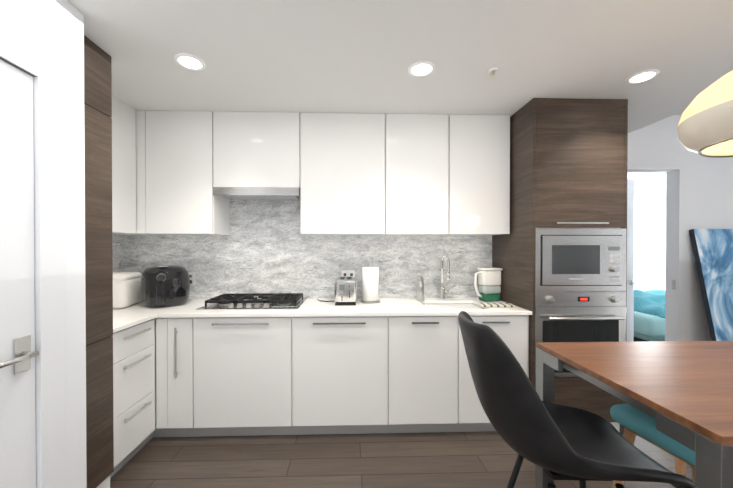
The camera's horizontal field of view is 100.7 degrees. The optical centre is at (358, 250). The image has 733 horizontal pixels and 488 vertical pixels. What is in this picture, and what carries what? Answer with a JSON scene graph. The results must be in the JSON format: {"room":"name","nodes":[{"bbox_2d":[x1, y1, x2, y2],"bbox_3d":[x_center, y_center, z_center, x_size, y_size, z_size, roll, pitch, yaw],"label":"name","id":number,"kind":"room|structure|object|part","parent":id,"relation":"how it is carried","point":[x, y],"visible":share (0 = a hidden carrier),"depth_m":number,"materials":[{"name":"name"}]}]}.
{"room":"kitchen","nodes":[
{"label":"kitchen","id":0,"kind":"room"},
{"bbox_2d":[0,0,86,487],"bbox_3d":[-1.263,0.149,-0.814,0.126,2.445,4.454,0,0,-2],"label":"wall","id":1,"kind":"structure","parent":0,"point":[42,289],"depth_m":1.21,"materials":[{"name":"white paint"}]},
{"bbox_2d":[0,335,38,373],"bbox_3d":[-1.244,0.394,1.085,0.060,0.130,0.184,0,0,-2],"label":"lever","id":2,"kind":"object","parent":1,"relation":"attached to","point":[23,353],"visible":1,"depth_m":1.14,"materials":[{"name":"metal"}]},
{"bbox_2d":[112,234,121,271],"bbox_3d":[-2.126,0.018,-0.174,0.198,2.700,5.785,0,0,-2],"label":"wall","id":3,"kind":"structure","parent":0,"point":[117,251],"depth_m":2.66,"materials":[{"name":"white stone"}]},
{"bbox_2d":[110,95,145,234],"bbox_3d":[-1.881,-0.612,2.230,0.428,0.959,0.324,0,0,-2],"label":"upper cabinet","id":4,"kind":"object","parent":3,"relation":"attached to","point":[128,123],"depth_m":2.29,"materials":[{"name":"white"}]},
{"bbox_2d":[67,0,732,132],"bbox_3d":[1.072,-1.206,-0.029,8.400,0.255,5.905,0,0,-2],"label":"ceiling","id":5,"kind":"structure","parent":0,"point":[327,56],"depth_m":1.67,"materials":[{"name":"white paint"}]},
{"bbox_2d":[174,53,205,70],"bbox_3d":[-0.976,-1.087,1.760,0.160,0.006,0.160,0,0,-2],"label":"recessed light","id":6,"kind":"object","parent":5,"relation":"in","point":[190,62],"visible":1,"depth_m":1.75,"materials":[{"name":"white plastic"}]},
{"bbox_2d":[408,61,434,76],"bbox_3d":[0.379,-1.087,1.830,0.160,0.006,0.160,0,0,-2],"label":"recessed light","id":7,"kind":"object","parent":5,"relation":"in","point":[422,69],"visible":1,"depth_m":1.82,"materials":[{"name":"white"}]},
{"bbox_2d":[487,68,497,76],"bbox_3d":[0.812,-1.074,1.843,0.060,0.032,0.060,0,0,-2],"label":"sprinkler","id":8,"kind":"object","parent":5,"relation":"attached to","point":[491,71],"visible":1,"depth_m":1.84,"materials":[{"name":"white metal"}]},
{"bbox_2d":[625,69,659,83],"bbox_3d":[1.786,-1.088,1.911,0.160,0.006,0.160,0,0,-2],"label":"recessed light","id":9,"kind":"object","parent":5,"relation":"in","point":[642,76],"visible":1,"depth_m":1.90,"materials":[{"name":"white"}]},
{"bbox_2d":[677,71,732,157],"bbox_3d":[1.525,-0.739,1.086,0.532,0.693,0.532,0,0,-2],"label":"pendant lamp","id":10,"kind":"object","parent":5,"relation":"hanging from","point":[705,127],"visible":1,"depth_m":1.12,"materials":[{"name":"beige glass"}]},
{"bbox_2d":[110,431,692,487],"bbox_3d":[1.072,1.396,-0.011,8.400,0.060,5.905,0,0,-2],"label":"floor","id":11,"kind":"structure","parent":0,"point":[483,459],"depth_m":1.93,"materials":[{"name":"brown wood"}]},
{"bbox_2d":[84,35,113,487],"bbox_3d":[-1.721,0.134,1.556,0.708,2.443,0.302,0,0,-2],"label":"tall cabinet","id":12,"kind":"object","parent":11,"relation":"on","point":[98,255],"visible":0.35,"depth_m":1.62,"materials":[{"name":"brown wood"}]},
{"bbox_2d":[110,318,169,477],"bbox_3d":[-1.714,0.913,1.960,0.748,0.880,0.486,0,0,-2],"label":"base cabinet","id":13,"kind":"object","parent":11,"relation":"on","point":[141,351],"depth_m":1.96,"materials":[{"name":"white wood"}]},
{"bbox_2d":[113,314,157,329],"bbox_3d":[-1.741,0.456,1.906,0.691,0.025,0.386,0,0,-2],"label":"countertop","id":14,"kind":"structure","parent":13,"relation":"on","point":[119,320],"depth_m":1.97,"materials":[{"name":"white stone"}]},
{"bbox_2d":[166,318,193,436],"bbox_3d":[-1.303,0.910,2.438,0.256,0.880,0.605,0,0,-2],"label":"base cabinet","id":15,"kind":"object","parent":11,"relation":"on","point":[181,330],"depth_m":2.14,"materials":[{"name":"white wood"}]},
{"bbox_2d":[194,318,293,436],"bbox_3d":[-0.830,0.910,2.451,0.691,0.880,0.605,0,0,-2],"label":"base cabinet","id":16,"kind":"object","parent":11,"relation":"on","point":[244,367],"depth_m":2.15,"materials":[{"name":"white"}]},
{"bbox_2d":[113,298,531,317],"bbox_3d":[-0.429,0.452,2.450,3.344,0.025,0.625,0,0,-2],"label":"countertop","id":17,"kind":"structure","parent":16,"relation":"on","point":[387,307],"depth_m":2.20,"materials":[{"name":"white stone"}]},
{"bbox_2d":[113,272,140,308],"bbox_3d":[-1.919,0.308,2.381,0.290,0.265,0.324,0,0,-14],"label":"bread box","id":18,"kind":"object","parent":17,"relation":"on","point":[126,289],"visible":0.38,"depth_m":2.30,"materials":[{"name":"white plastic"}]},
{"bbox_2d":[140,265,189,307],"bbox_3d":[-1.549,0.280,2.433,0.340,0.320,0.366,0,0,-22],"label":"toaster","id":19,"kind":"object","parent":17,"relation":"on","point":[162,286],"visible":1,"depth_m":2.33,"materials":[{"name":"black metal"}]},
{"bbox_3d":[-1.506,0.273,2.327,0.170,0.296,0.138,0,0,-22],"label":"handle","id":20,"kind":"part","parent":19,"relation":"part of","materials":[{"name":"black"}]},
{"bbox_2d":[195,293,306,309],"bbox_3d":[-0.832,0.410,2.480,0.750,0.060,0.480,0,0,-2],"label":"cooktop","id":21,"kind":"object","parent":17,"relation":"in","point":[268,301],"visible":1,"depth_m":2.35,"materials":[{"name":"metal"}]},
{"bbox_2d":[317,277,356,305],"bbox_3d":[-0.190,0.336,2.546,0.343,0.206,0.305,0,0,-2],"label":"toaster","id":22,"kind":"object","parent":17,"relation":"on","point":[345,291],"visible":1,"depth_m":2.41,"materials":[{"name":"metal"}]},
{"bbox_2d":[361,256,379,303],"bbox_3d":[0.101,0.246,2.571,0.164,0.386,0.164,0,0,-2],"label":"paper towel","id":23,"kind":"object","parent":17,"relation":"on","point":[370,284],"visible":1,"depth_m":2.51,"materials":[{"name":"paper"}]},
{"bbox_2d":[416,276,424,300],"bbox_3d":[0.539,0.330,2.637,0.070,0.218,0.085,0,0,-2],"label":"soap dispenser","id":24,"kind":"object","parent":17,"relation":"on","point":[420,289],"visible":1,"depth_m":2.62,"materials":[{"name":"metal"}]},
{"bbox_2d":[439,252,454,299],"bbox_3d":[0.795,0.228,2.644,0.149,0.422,0.214,0,0,-2],"label":"faucet","id":25,"kind":"object","parent":17,"relation":"on","point":[442,291],"visible":1,"depth_m":2.70,"materials":[{"name":"silver metal"}]},
{"bbox_2d":[426,302,485,309],"bbox_3d":[0.764,0.553,2.463,0.478,0.201,0.369,0,0,-2],"label":"sink","id":26,"kind":"object","parent":17,"relation":"in","point":[433,305],"depth_m":2.53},
{"bbox_2d":[474,267,502,301],"bbox_3d":[1.109,0.296,2.627,0.242,0.285,0.112,0,0,-12],"label":"pitcher","id":27,"kind":"object","parent":17,"relation":"on","point":[488,289],"visible":0.96,"depth_m":2.59,"materials":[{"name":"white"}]},
{"bbox_2d":[477,303,515,307],"bbox_3d":[1.081,0.432,2.391,0.260,0.016,0.111,0,0,4],"label":"dish towel","id":28,"kind":"object","parent":17,"relation":"on","point":[496,305],"visible":1,"depth_m":2.35,"materials":[{"name":"beige fabric"}]},
{"bbox_2d":[294,318,389,434],"bbox_3d":[-0.141,0.910,2.472,0.687,0.880,0.605,0,0,-2],"label":"base cabinet","id":29,"kind":"object","parent":11,"relation":"on","point":[310,366],"depth_m":2.17,"materials":[{"name":"white"}]},
{"bbox_2d":[390,314,461,432],"bbox_3d":[0.456,0.910,2.489,0.508,0.880,0.605,0,0,-2],"label":"base cabinet","id":30,"kind":"object","parent":11,"relation":"on","point":[426,353],"depth_m":2.19,"materials":[{"name":"white"}]},
{"bbox_2d":[462,314,531,431],"bbox_3d":[0.976,0.909,2.504,0.532,0.880,0.605,0,0,-2],"label":"base cabinet","id":31,"kind":"object","parent":11,"relation":"on","point":[513,329],"depth_m":2.20,"materials":[{"name":"white wood"}]},
{"bbox_2d":[492,98,627,434],"bbox_3d":[1.592,0.128,2.475,0.695,2.443,0.688,0,0,-2],"label":"tall cabinet","id":32,"kind":"object","parent":11,"relation":"on","point":[559,254],"visible":0.83,"depth_m":2.19,"materials":[{"name":"brown wood"}]},
{"bbox_2d":[458,311,694,487],"bbox_3d":[0.716,0.802,1.099,0.681,1.119,0.409,0,0,1],"label":"chair","id":33,"kind":"object","parent":11,"relation":"on","point":[554,441],"visible":0.98,"depth_m":0.98,"materials":[{"name":"plastic"}]},
{"bbox_2d":[535,341,732,487],"bbox_3d":[1.644,0.899,1.105,1.590,0.920,0.720,0,0,-2],"label":"table","id":34,"kind":"object","parent":11,"relation":"on","point":[680,392],"visible":0.98,"depth_m":1.05,"materials":[{"name":"brown wood"}]},
{"bbox_2d":[610,403,695,487],"bbox_3d":[1.355,1.026,1.243,0.446,0.667,0.386,0,0,-10],"label":"stool","id":35,"kind":"object","parent":11,"relation":"on","point":[633,421],"visible":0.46,"depth_m":1.25,"materials":[{"name":"teal fabric"}]},
{"bbox_2d":[689,229,732,340],"bbox_3d":[3.748,0.578,2.728,1.250,1.570,0.041,0,-10,-2],"label":"painting","id":36,"kind":"object","parent":11,"relation":"on","point":[713,252],"visible":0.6,"depth_m":2.76,"materials":[{"name":"blue"}]},
{"bbox_2d":[122,115,732,340],"bbox_3d":[1.437,-0.003,2.880,7.500,2.700,0.128,0,0,-2],"label":"wall","id":37,"kind":"structure","parent":0,"point":[265,246],"depth_m":2.79,"materials":[{"name":"white stone"}]},
{"bbox_2d":[146,111,233,234],"bbox_3d":[-1.450,-0.614,2.556,0.590,0.959,0.340,0,0,-2],"label":"upper cabinet","id":38,"kind":"object","parent":37,"relation":"attached to","point":[184,172],"depth_m":2.39,"materials":[{"name":"white"}]},
{"bbox_2d":[189,272,194,285],"bbox_3d":[-1.508,0.255,2.679,0.076,0.123,0.085,0,0,-2],"label":"electrical outlet","id":39,"kind":"object","parent":37,"relation":"attached to","point":[192,278],"visible":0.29,"depth_m":2.69,"materials":[{"name":"white plastic"}]},
{"bbox_2d":[214,111,301,194],"bbox_3d":[-0.813,-0.798,2.573,0.680,0.592,0.340,0,0,-2],"label":"upper cabinet","id":40,"kind":"object","parent":37,"relation":"attached to","point":[256,153],"depth_m":2.40,"materials":[{"name":"white"}]},
{"bbox_2d":[298,113,385,234],"bbox_3d":[-0.131,-0.615,2.594,0.681,0.959,0.340,0,0,-2],"label":"upper cabinet","id":41,"kind":"object","parent":37,"relation":"attached to","point":[342,191],"depth_m":2.42,"materials":[{"name":"white"}]},
{"bbox_2d":[342,270,354,277],"bbox_3d":[-0.095,0.223,2.769,0.120,0.080,0.007,0,0,-2],"label":"electrical outlet","id":42,"kind":"object","parent":37,"relation":"attached to","point":[348,273],"visible":0.88,"depth_m":2.77,"materials":[{"name":"white plastic"}]},
{"bbox_2d":[386,114,449,234],"bbox_3d":[0.467,-0.615,2.612,0.515,0.959,0.340,0,0,-2],"label":"upper cabinet","id":43,"kind":"object","parent":37,"relation":"attached to","point":[417,145],"depth_m":2.44,"materials":[{"name":"white wood"}]},
{"bbox_2d":[450,115,509,234],"bbox_3d":[0.975,-0.615,2.627,0.502,0.959,0.340,0,0,-2],"label":"upper cabinet","id":44,"kind":"object","parent":37,"relation":"attached to","point":[479,144],"depth_m":2.46,"materials":[{"name":"white"}]},
{"bbox_2d":[626,179,636,341],"bbox_3d":[2.600,0.291,3.117,0.800,2.092,0.101,0,0,-22],"label":"bedroom door","id":45,"kind":"structure","parent":37,"relation":"in","point":[630,264],"depth_m":3.25,"materials":[{"name":"white wood"}]},
{"bbox_3d":[2.623,0.262,2.888,0.930,2.170,0.064,0,0,-2],"label":"casing","id":46,"kind":"part","parent":37,"relation":"part of","materials":[{"name":"white wood"}]},
{"bbox_2d":[627,172,665,187],"bbox_3d":[4.036,-1.315,4.660,5.800,0.100,3.295,0,0,-2],"label":"ceiling","id":47,"kind":"structure","parent":0,"point":[649,179],"depth_m":5.46,"materials":[{"name":"white paint"}]},
{"bbox_2d":[634,188,665,289],"bbox_3d":[3.989,0.024,6.255,5.800,2.600,0.120,0,0,-2],"label":"wall","id":48,"kind":"structure","parent":0,"point":[649,192],"depth_m":6.24,"materials":[{"name":"white paint"}]},
{"bbox_2d":[634,197,664,290],"bbox_3d":[4.895,0.054,6.242,2.810,2.300,0.060,0,0,-2],"label":"bedroom window","id":49,"kind":"structure","parent":48,"relation":"in","point":[649,240],"depth_m":6.29,"materials":[{"name":"white glass"}]},
{"bbox_3d":[4.036,1.365,4.677,5.800,0.060,3.295,0,0,-2],"label":"floor","id":50,"kind":"structure","parent":0,"visible":0},
{"bbox_2d":[634,289,665,341],"bbox_3d":[4.522,0.972,4.487,2.240,0.728,1.780,0,0,-2],"label":"bed","id":51,"kind":"object","parent":50,"relation":"on","point":[649,315],"visible":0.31,"depth_m":3.72,"materials":[{"name":"teal fabric"}]},
{"bbox_2d":[634,289,665,317],"bbox_3d":[4.492,0.711,4.484,2.000,0.304,1.800,0,0,-2],"label":"duvet","id":52,"kind":"object","parent":51,"relation":"on","point":[648,302],"depth_m":3.95,"materials":[{"name":"teal fabric"}]}
]}

